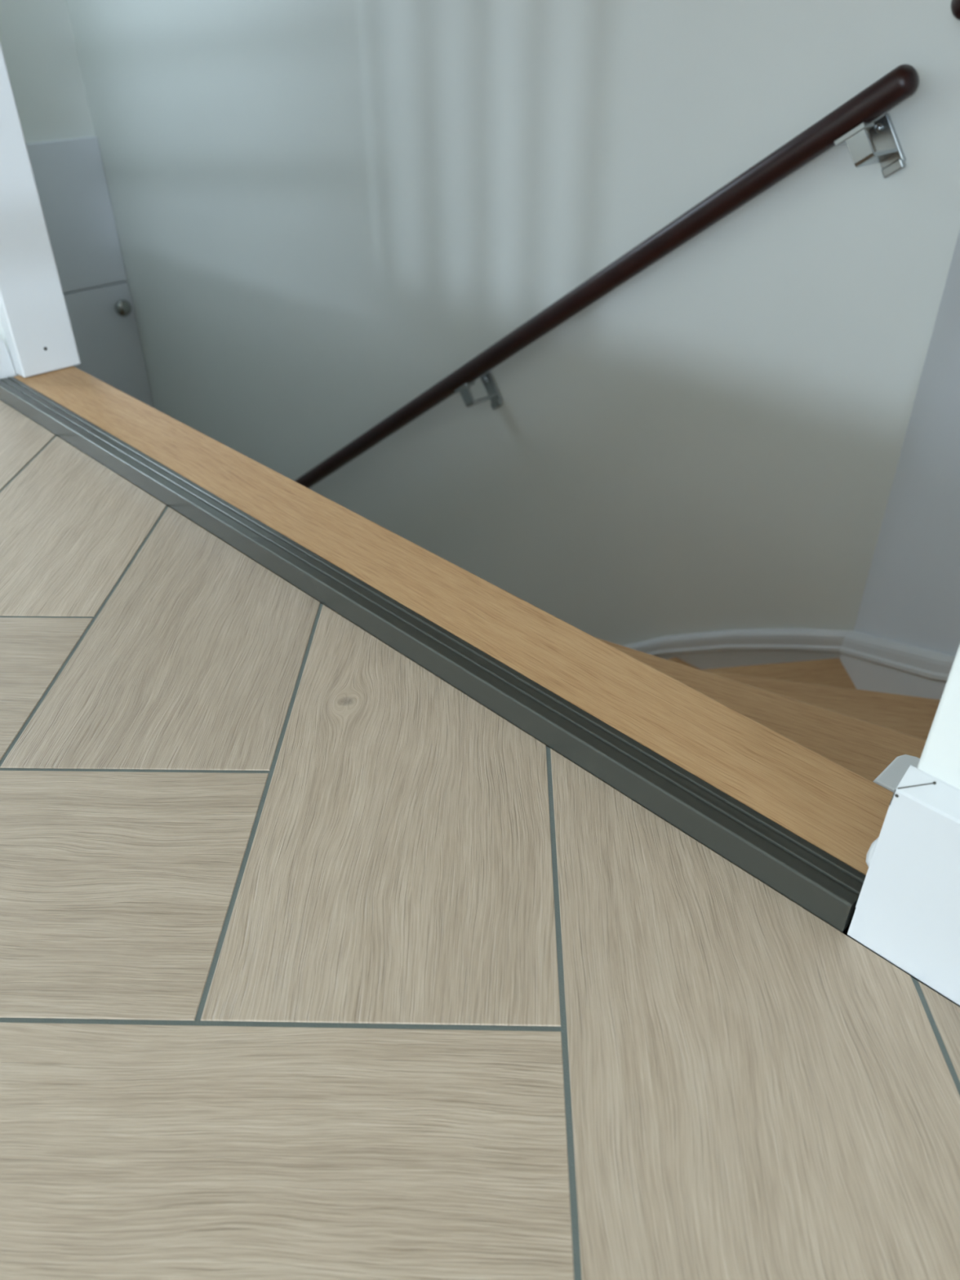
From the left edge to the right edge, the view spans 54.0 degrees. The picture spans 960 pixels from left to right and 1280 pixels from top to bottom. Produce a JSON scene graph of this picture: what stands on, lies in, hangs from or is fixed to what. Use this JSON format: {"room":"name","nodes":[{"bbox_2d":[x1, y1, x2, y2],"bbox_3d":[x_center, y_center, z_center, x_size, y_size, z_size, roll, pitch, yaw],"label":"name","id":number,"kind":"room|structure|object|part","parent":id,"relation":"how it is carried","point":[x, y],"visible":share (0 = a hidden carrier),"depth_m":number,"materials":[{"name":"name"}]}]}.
{"room":"stair landing","nodes":[
{"label":"stair landing","id":0,"kind":"room"},
{"bbox_2d":[0,0,124,285],"bbox_3d":[-1.621,-1.294,2.873,0.982,5.200,0.100,-29,44,-35],"label":"wall","id":1,"kind":"structure","parent":0,"point":[37,39],"depth_m":2.85,"materials":[{"name":"grey paint"}]},
{"bbox_2d":[26,136,154,472],"bbox_3d":[-1.520,-0.797,3.186,0.878,1.527,0.072,-29,44,-35],"label":"upper cabinet","id":2,"kind":"object","parent":1,"relation":"attached to","point":[70,180],"visible":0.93,"depth_m":3.15,"materials":[{"name":"grey wood"}]},
{"bbox_3d":[-1.542,-1.253,2.892,0.878,0.442,0.020,-29,44,-35],"label":"panel","id":3,"kind":"part","parent":2,"relation":"part of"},
{"bbox_3d":[-1.537,-0.624,3.328,0.878,1.080,0.020,-29,44,-35],"label":"door","id":4,"kind":"part","parent":2,"relation":"part of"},
{"bbox_3d":[-1.239,-1.150,3.262,0.056,0.056,0.051,-29,44,-35],"label":"knob","id":5,"kind":"part","parent":2,"relation":"part of","materials":[{"name":"grey metal"}]},
{"bbox_2d":[0,400,959,1279],"bbox_3d":[-0.812,2.661,-2.876,7.404,0.160,9.600,-29,44,-35],"label":"floor","id":6,"kind":"structure","parent":0,"point":[317,962],"depth_m":0.53,"materials":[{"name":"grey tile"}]},
{"bbox_2d":[0,376,866,932],"bbox_3d":[-0.216,-0.097,0.933,0.028,0.024,1.262,-29,44,-35],"label":"threshold strip","id":7,"kind":"object","parent":6,"relation":"on","point":[820,882],"visible":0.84,"depth_m":0.72,"materials":[{"name":"grey metal"}]},
{"bbox_2d":[0,319,959,1007],"bbox_3d":[1.597,1.000,-0.473,0.101,5.200,10.400,-29,44,-35],"label":"wall","id":8,"kind":"structure","parent":0,"point":[940,758],"depth_m":0.47,"materials":[{"name":"grey paint"}]},
{"bbox_2d":[0,337,16,378],"bbox_3d":[-1.087,-0.642,1.640,0.033,0.127,1.226,-29,44,-35],"label":"baseboard","id":9,"kind":"structure","parent":8,"relation":"attached to","point":[6,369],"depth_m":1.30,"materials":[{"name":"white paint"}]},
{"bbox_2d":[0,41,80,377],"bbox_3d":[-0.614,-1.243,0.731,0.083,2.096,0.029,-29,44,-35],"label":"trim","id":10,"kind":"structure","parent":8,"relation":"attached to","point":[34,317],"depth_m":1.24,"materials":[{"name":"white paint"}]},
{"bbox_2d":[847,764,959,1005],"bbox_3d":[2.741,1.532,-1.540,0.109,0.127,7.112,-29,44,-35],"label":"baseboard","id":11,"kind":"structure","parent":8,"relation":"attached to","point":[907,912],"depth_m":0.51,"materials":[{"name":"white paint"}]},
{"bbox_2d":[66,0,959,645],"bbox_3d":[-0.272,-0.958,2.373,0.100,5.200,2.848,-29,44,-35],"label":"wall","id":12,"kind":"structure","parent":0,"point":[324,211],"depth_m":1.95,"materials":[{"name":"grey paint"}]},
{"bbox_2d":[294,63,919,488],"bbox_3d":[-0.273,-0.540,2.502,0.091,1.782,2.509,-29,44,-35],"label":"handrail","id":13,"kind":"object","parent":12,"relation":"attached to","point":[849,124],"visible":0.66,"depth_m":1.55,"materials":[{"name":"brown wood"}]},
{"bbox_3d":[0.026,-0.575,2.171,0.014,0.082,0.071,-29,44,-35],"label":"wall plate","id":14,"kind":"part","parent":13,"relation":"part of","materials":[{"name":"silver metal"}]},
{"bbox_3d":[0.589,-0.717,1.368,0.014,0.082,0.071,-29,44,-35],"label":"wall plate","id":15,"kind":"part","parent":13,"relation":"part of","materials":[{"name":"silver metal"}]},
{"bbox_2d":[853,230,959,656],"bbox_3d":[0.745,-0.188,1.251,0.100,5.200,0.620,-1,35,-1],"label":"wall","id":16,"kind":"structure","parent":0,"point":[911,595],"depth_m":1.45,"materials":[{"name":"white paint"}]},
{"bbox_2d":[951,0,959,20],"bbox_3d":[0.641,-0.801,0.814,0.098,0.461,0.624,-1,35,-1],"label":"handrail","id":17,"kind":"object","parent":16,"relation":"attached to","point":[955,4],"visible":1,"depth_m":1.17,"materials":[{"name":"brown wood"}]},
{"bbox_3d":[-0.344,1.570,3.379,1.086,0.100,3.600,-29,44,-35],"label":"floor","id":18,"kind":"structure","parent":0,"visible":0},
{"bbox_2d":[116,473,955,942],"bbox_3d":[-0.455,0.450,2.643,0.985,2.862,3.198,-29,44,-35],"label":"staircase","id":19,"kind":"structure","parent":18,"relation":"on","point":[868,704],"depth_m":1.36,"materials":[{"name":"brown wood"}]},
{"bbox_2d":[13,365,893,875],"bbox_3d":[-0.175,-0.111,0.967,0.080,0.038,1.264,-29,44,-35],"label":"board","id":20,"kind":"object","parent":19,"relation":"attached to","point":[840,811],"visible":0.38,"depth_m":0.77,"materials":[{"name":"brown wood"}]},
{"bbox_3d":[-0.108,0.215,2.719,0.784,2.406,3.330,-17,38,-23],"label":"string moulding","id":21,"kind":"part","parent":19,"relation":"part of","materials":[{"name":"white paint"}]}
]}

